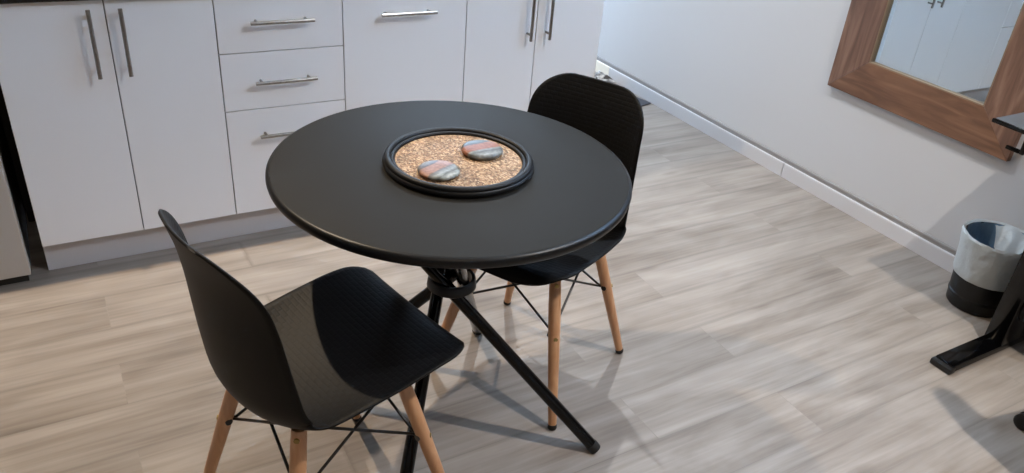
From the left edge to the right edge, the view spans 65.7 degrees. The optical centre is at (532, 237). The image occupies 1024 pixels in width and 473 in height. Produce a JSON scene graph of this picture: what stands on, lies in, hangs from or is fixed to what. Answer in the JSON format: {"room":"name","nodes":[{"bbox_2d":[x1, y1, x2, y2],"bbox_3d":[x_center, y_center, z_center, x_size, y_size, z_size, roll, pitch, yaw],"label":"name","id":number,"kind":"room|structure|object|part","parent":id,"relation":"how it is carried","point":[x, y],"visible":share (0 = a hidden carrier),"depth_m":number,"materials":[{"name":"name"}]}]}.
{"room":"dining room","nodes":[
{"label":"dining room","id":0,"kind":"room"},
{"bbox_2d":[0,71,1023,472],"bbox_3d":[-0.615,0.732,1.725,5.613,0.060,7.500,-12,35,-29],"label":"floor","id":1,"kind":"structure","parent":0,"point":[765,327],"depth_m":2.41,"materials":[{"name":"laminate"}]},
{"bbox_2d":[0,115,30,285],"bbox_3d":[-1.954,-0.562,2.208,0.666,1.450,0.628,-12,35,-29],"label":"refrigerator","id":2,"kind":"object","parent":1,"relation":"on","point":[15,263],"visible":0.97,"depth_m":2.44,"materials":[{"name":"grey metal"}]},
{"bbox_2d":[0,0,235,246],"bbox_3d":[-1.419,-0.432,2.660,0.631,0.869,0.638,-12,35,-29],"label":"base cabinet","id":3,"kind":"object","parent":1,"relation":"on","point":[112,113],"visible":0.99,"depth_m":2.42,"materials":[{"name":"grey wood"}]},
{"bbox_2d":[0,0,89,3],"bbox_3d":[-0.752,-0.970,2.800,2.113,0.033,0.640,-12,35,-29],"label":"countertop","id":4,"kind":"structure","parent":3,"relation":"on","point":[1,1],"depth_m":2.15,"materials":[{"name":"black stone"}]},
{"bbox_3d":[-1.385,-0.327,2.376,0.291,0.757,0.019,-12,35,-29],"label":"door","id":5,"kind":"part","parent":3,"relation":"part of","materials":[{"name":"white wood"}]},
{"bbox_3d":[-1.260,-0.556,2.276,0.012,0.200,0.038,-12,35,-29],"label":"handle","id":6,"kind":"part","parent":3,"relation":"part of","materials":[{"name":"metal"}]},
{"bbox_3d":[-1.189,-0.571,2.315,0.012,0.200,0.038,-12,35,-29],"label":"handle","id":7,"kind":"part","parent":3,"relation":"part of","materials":[{"name":"metal"}]},
{"bbox_3d":[-1.132,-0.383,2.517,0.293,0.757,0.019,-12,35,-29],"label":"door","id":8,"kind":"part","parent":3,"relation":"part of","materials":[{"name":"white wood"}]},
{"bbox_2d":[43,207,294,269],"bbox_3d":[-0.686,-0.138,3.043,2.059,0.108,0.016,-12,35,-29],"label":"plinth","id":9,"kind":"object","parent":1,"relation":"on","point":[69,254],"visible":0.24,"depth_m":2.71,"materials":[{"name":"grey wood"}]},
{"bbox_2d":[212,0,344,213],"bbox_3d":[-0.970,-0.577,2.880,0.402,0.760,0.638,-12,35,-29],"label":"base cabinet","id":10,"kind":"object","parent":1,"relation":"on","point":[281,64],"visible":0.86,"depth_m":2.62,"materials":[{"name":"grey wood"}]},
{"bbox_3d":[-0.807,-0.696,2.541,0.400,0.185,0.019,-12,35,-29],"label":"drawer","id":11,"kind":"part","parent":10,"relation":"part of","materials":[{"name":"white"}]},
{"bbox_3d":[-0.828,-0.359,2.706,0.200,0.012,0.038,-12,35,-29],"label":"handle","id":12,"kind":"part","parent":10,"relation":"part of","materials":[{"name":"metal"}]},
{"bbox_3d":[-0.824,-0.532,2.636,0.400,0.189,0.019,-12,35,-29],"label":"drawer","id":13,"kind":"part","parent":10,"relation":"part of","materials":[{"name":"white wood"}]},
{"bbox_3d":[-0.794,-0.688,2.515,0.200,0.012,0.038,-12,35,-29],"label":"handle","id":14,"kind":"part","parent":10,"relation":"part of","materials":[{"name":"metal"}]},
{"bbox_3d":[-0.849,-0.286,2.779,0.400,0.377,0.019,-12,35,-29],"label":"drawer","id":15,"kind":"part","parent":10,"relation":"part of","materials":[{"name":"white wood"}]},
{"bbox_3d":[-0.811,-0.520,2.613,0.200,0.012,0.038,-12,35,-29],"label":"handle","id":16,"kind":"part","parent":10,"relation":"part of","materials":[{"name":"metal"}]},
{"bbox_2d":[158,209,463,472],"bbox_3d":[-0.439,0.279,1.657,0.503,0.824,0.442,-22,40,-39],"label":"dining chair","id":17,"kind":"object","parent":1,"relation":"on","point":[322,354],"visible":1,"depth_m":1.60,"materials":[{"name":"black plastic"}]},
{"bbox_3d":[-0.685,0.430,1.750,0.151,0.402,0.033,5,30,-2],"label":"leg","id":18,"kind":"part","parent":17,"relation":"part of","materials":[{"name":"brown wood"}]},
{"bbox_3d":[-0.543,0.304,1.761,0.257,0.151,0.007,-16,36,-32],"label":"brace rod","id":19,"kind":"part","parent":17,"relation":"part of","materials":[{"name":"black metal"}]},
{"bbox_3d":[-0.547,0.380,1.630,0.257,0.151,0.007,25,35,30],"label":"brace rod","id":20,"kind":"part","parent":17,"relation":"part of","materials":[{"name":"black metal"}]},
{"bbox_3d":[-0.526,0.393,1.611,0.007,0.151,0.257,-16,36,-32],"label":"brace rod","id":21,"kind":"part","parent":17,"relation":"part of","materials":[{"name":"black metal"}]},
{"bbox_3d":[-0.463,0.565,1.558,0.033,0.402,0.151,5,30,-2],"label":"leg","id":22,"kind":"part","parent":17,"relation":"part of","materials":[{"name":"brown wood"}]},
{"bbox_3d":[-0.375,0.406,1.615,0.007,0.151,0.257,25,35,30],"label":"brace rod","id":23,"kind":"part","parent":17,"relation":"part of","materials":[{"name":"black metal"}]},
{"bbox_3d":[-0.353,0.397,1.634,0.257,0.151,0.007,-16,36,-32],"label":"brace rod","id":24,"kind":"part","parent":17,"relation":"part of","materials":[{"name":"black metal"}]},
{"bbox_3d":[-0.349,0.322,1.765,0.257,0.151,0.007,25,35,30],"label":"brace rod","id":25,"kind":"part","parent":17,"relation":"part of","materials":[{"name":"black metal"}]},
{"bbox_3d":[-0.231,0.470,1.761,0.151,0.402,0.033,5,30,-2],"label":"leg","id":26,"kind":"part","parent":17,"relation":"part of","materials":[{"name":"brown wood"}]},
{"bbox_2d":[342,0,466,110],"bbox_3d":[-0.600,-0.659,3.086,0.458,0.760,0.638,-12,35,-29],"label":"base cabinet","id":27,"kind":"object","parent":1,"relation":"on","point":[394,50],"visible":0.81,"depth_m":2.80,"materials":[{"name":"grey"}]},
{"bbox_3d":[-0.424,-0.771,2.720,0.202,0.012,0.038,-12,35,-29],"label":"handle","id":28,"kind":"part","parent":27,"relation":"part of","materials":[{"name":"metal"}]},
{"bbox_2d":[265,100,631,472],"bbox_3d":[-0.210,0.160,1.979,0.812,0.756,0.812,-12,35,-29],"label":"round table","id":29,"kind":"object","parent":1,"relation":"on","point":[328,177],"visible":0.9,"depth_m":1.69,"materials":[{"name":"black wood"}]},
{"bbox_3d":[-0.241,0.197,1.922,0.031,0.734,0.765,7,30,2],"label":"leg","id":30,"kind":"part","parent":29,"relation":"part of","materials":[{"name":"black metal"}]},
{"bbox_3d":[-0.268,0.145,2.006,0.713,0.734,0.031,5,30,-2],"label":"leg","id":31,"kind":"part","parent":29,"relation":"part of","materials":[{"name":"black metal"}]},
{"bbox_2d":[382,127,533,198],"bbox_3d":[-0.165,-0.175,1.782,0.340,0.025,0.340,-12,35,-29],"label":"tray","id":32,"kind":"object","parent":29,"relation":"on","point":[401,159],"visible":0.98,"depth_m":1.76,"materials":[{"name":"black"}]},
{"bbox_2d":[417,160,459,180],"bbox_3d":[-0.202,-0.145,1.710,0.092,0.012,0.092,-12,35,-29],"label":"coaster","id":33,"kind":"object","parent":32,"relation":"on","point":[435,170],"visible":1,"depth_m":1.70,"materials":[{"name":"multicoloured stone"}]},
{"bbox_3d":[-0.165,-0.171,1.784,0.340,0.017,0.340,-12,35,-29],"label":"border cord","id":34,"kind":"part","parent":32,"relation":"part of","materials":[{"name":"black plastic"}]},
{"bbox_3d":[-0.165,-0.175,1.782,0.307,0.011,0.307,-12,35,-29],"label":"border cord","id":35,"kind":"part","parent":32,"relation":"part of","materials":[{"name":"black plastic"}]},
{"bbox_2d":[461,140,502,159],"bbox_3d":[-0.115,-0.202,1.819,0.096,0.015,0.096,-12,35,-29],"label":"coaster","id":36,"kind":"object","parent":32,"relation":"on","point":[474,149],"visible":1,"depth_m":1.80,"materials":[{"name":"multicoloured stone"}]},
{"bbox_3d":[-0.169,0.140,2.032,0.031,0.733,0.658,7,30,2],"label":"leg","id":37,"kind":"part","parent":29,"relation":"part of","materials":[{"name":"black metal"}]},
{"bbox_3d":[-0.145,0.191,1.949,0.552,0.734,0.479,-12,35,-29],"label":"leg","id":38,"kind":"part","parent":29,"relation":"part of","materials":[{"name":"black metal"}]},
{"bbox_2d":[462,0,603,111],"bbox_3d":[-0.142,-0.760,3.341,0.608,0.760,0.638,-12,35,-29],"label":"base cabinet","id":39,"kind":"object","parent":1,"relation":"on","point":[512,47],"visible":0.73,"depth_m":3.06,"materials":[{"name":"white wood"}]},
{"bbox_3d":[-0.137,-0.603,3.071,0.298,0.757,0.019,-12,35,-29],"label":"door","id":40,"kind":"part","parent":39,"relation":"part of","materials":[{"name":"white wood"}]},
{"bbox_3d":[-0.003,-0.838,2.972,0.012,0.200,0.038,-12,35,-29],"label":"handle","id":41,"kind":"part","parent":39,"relation":"part of","materials":[{"name":"metal"}]},
{"bbox_3d":[0.069,-0.854,3.012,0.012,0.200,0.038,-12,35,-29],"label":"handle","id":42,"kind":"part","parent":39,"relation":"part of","materials":[{"name":"metal"}]},
{"bbox_3d":[0.125,-0.660,3.217,0.305,0.757,0.019,-12,35,-29],"label":"door","id":43,"kind":"part","parent":39,"relation":"part of","materials":[{"name":"white"}]},
{"bbox_2d":[441,73,643,430],"bbox_3d":[0.020,0.018,2.187,0.442,0.824,0.503,21,33,24],"label":"dining chair","id":44,"kind":"object","parent":1,"relation":"on","point":[609,113],"visible":0.44,"depth_m":2.16,"materials":[{"name":"black plastic"}]},
{"bbox_3d":[-0.218,0.198,2.233,0.151,0.402,0.033,-2,31,-13],"label":"leg","id":45,"kind":"part","parent":44,"relation":"part of","materials":[{"name":"brown wood"}]},
{"bbox_3d":[-0.098,0.054,2.269,0.007,0.151,0.257,26,36,31],"label":"brace rod","id":46,"kind":"part","parent":44,"relation":"part of","materials":[{"name":"black metal"}]},
{"bbox_3d":[-0.063,0.131,2.143,0.257,0.151,0.007,16,32,17],"label":"brace rod","id":47,"kind":"part","parent":44,"relation":"part of","materials":[{"name":"black metal"}]},
{"bbox_3d":[-0.049,0.073,2.478,0.033,0.402,0.151,-2,31,-13],"label":"leg","id":48,"kind":"part","parent":44,"relation":"part of","materials":[{"name":"brown wood"}]},
{"bbox_3d":[-0.037,0.141,2.131,0.257,0.151,0.007,26,36,31],"label":"brace rod","id":49,"kind":"part","parent":44,"relation":"part of","materials":[{"name":"black metal"}]},
{"bbox_3d":[0.056,0.304,2.098,0.033,0.402,0.151,-2,31,-13],"label":"leg","id":50,"kind":"part","parent":44,"relation":"part of","materials":[{"name":"brown wood"}]},
{"bbox_3d":[0.110,0.135,2.168,0.007,0.151,0.257,16,32,17],"label":"brace rod","id":51,"kind":"part","parent":44,"relation":"part of","materials":[{"name":"black metal"}]},
{"bbox_3d":[0.126,0.123,2.191,0.007,0.151,0.257,26,36,31],"label":"brace rod","id":52,"kind":"part","parent":44,"relation":"part of","materials":[{"name":"black metal"}]},
{"bbox_3d":[0.090,0.046,2.317,0.257,0.151,0.007,16,32,17],"label":"brace rod","id":53,"kind":"part","parent":44,"relation":"part of","materials":[{"name":"black metal"}]},
{"bbox_3d":[0.225,0.179,2.344,0.151,0.402,0.033,-2,31,-13],"label":"leg","id":54,"kind":"part","parent":44,"relation":"part of","materials":[{"name":"brown wood"}]},
{"bbox_2d":[594,70,615,82],"bbox_3d":[0.374,-0.961,4.701,0.212,0.053,0.209,-12,35,-29],"label":"folded cloth","id":55,"kind":"object","parent":1,"relation":"on","point":[600,75],"visible":0.42,"depth_m":4.66,"materials":[{"name":"white fabric"}]},
{"bbox_2d":[637,97,650,106],"bbox_3d":[0.496,-0.760,4.423,0.262,0.008,0.224,-23,40,-40],"label":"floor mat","id":56,"kind":"object","parent":1,"relation":"on","point":[642,102],"visible":0.2,"depth_m":4.43,"materials":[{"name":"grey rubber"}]},
{"bbox_2d":[930,112,1023,374],"bbox_3d":[1.830,0.263,2.145,0.593,0.761,1.375,-12,35,-29],"label":"desk","id":57,"kind":"object","parent":1,"relation":"on","point":[1005,329],"visible":1,"depth_m":2.58,"materials":[{"name":"black metal"}]},
{"bbox_3d":[1.731,-0.030,1.885,0.011,0.013,1.375,-12,35,-29],"label":"rail","id":58,"kind":"part","parent":57,"relation":"part of","materials":[{"name":"black metal"}]},
{"bbox_2d":[946,219,1023,317],"bbox_3d":[1.627,0.118,2.831,0.254,0.286,0.254,-12,35,-29],"label":"waste bin","id":59,"kind":"object","parent":1,"relation":"on","point":[988,253],"visible":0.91,"depth_m":2.79,"materials":[{"name":"black plastic"}]},
{"bbox_2d":[1013,411,1023,430],"bbox_3d":[1.606,0.224,1.873,0.560,1.060,0.564,-6,32,-20],"label":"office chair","id":60,"kind":"object","parent":1,"relation":"on","point":[1018,419],"visible":1,"depth_m":2.31,"materials":[{"name":"black"}]},
{"bbox_2d":[597,0,1023,248],"bbox_3d":[1.867,-0.935,2.376,0.100,2.600,7.500,-12,35,-29],"label":"wall","id":61,"kind":"structure","parent":0,"point":[762,69],"depth_m":3.54,"materials":[{"name":"grey paint"}]},
{"bbox_2d":[595,55,956,272],"bbox_3d":[1.705,0.167,2.981,0.018,0.067,7.300,-12,35,-29],"label":"baseboard","id":62,"kind":"structure","parent":61,"relation":"attached to","point":[908,239],"depth_m":3.66,"materials":[{"name":"grey wood"}]},
{"bbox_2d":[827,0,1023,161],"bbox_3d":[1.541,-1.006,2.798,0.026,1.258,0.822,-12,35,-29],"label":"wall mirror","id":63,"kind":"object","parent":61,"relation":"attached to","point":[949,68],"visible":1,"depth_m":2.96,"materials":[{"name":"brown wood"}]},
{"bbox_3d":[1.375,-1.161,3.036,0.026,1.255,0.165,-12,35,-29],"label":"frame rail","id":64,"kind":"part","parent":63,"relation":"part of","materials":[{"name":"brown wood"}]},
{"bbox_3d":[1.492,-0.530,3.075,0.026,0.152,0.821,-12,35,-29],"label":"frame rail","id":65,"kind":"part","parent":63,"relation":"part of","materials":[{"name":"brown wood"}]},
{"bbox_2d":[873,0,1023,103],"bbox_3d":[1.550,-1.004,2.795,0.005,0.955,0.506,-12,35,-29],"label":"mirror glass","id":66,"kind":"object","parent":63,"relation":"on","point":[959,51],"depth_m":2.93,"materials":[{"name":"white"}]},
{"bbox_3d":[1.711,-0.848,2.555,0.026,1.255,0.150,-12,35,-29],"label":"frame rail","id":67,"kind":"part","parent":63,"relation":"part of","materials":[{"name":"brown wood"}]}
]}

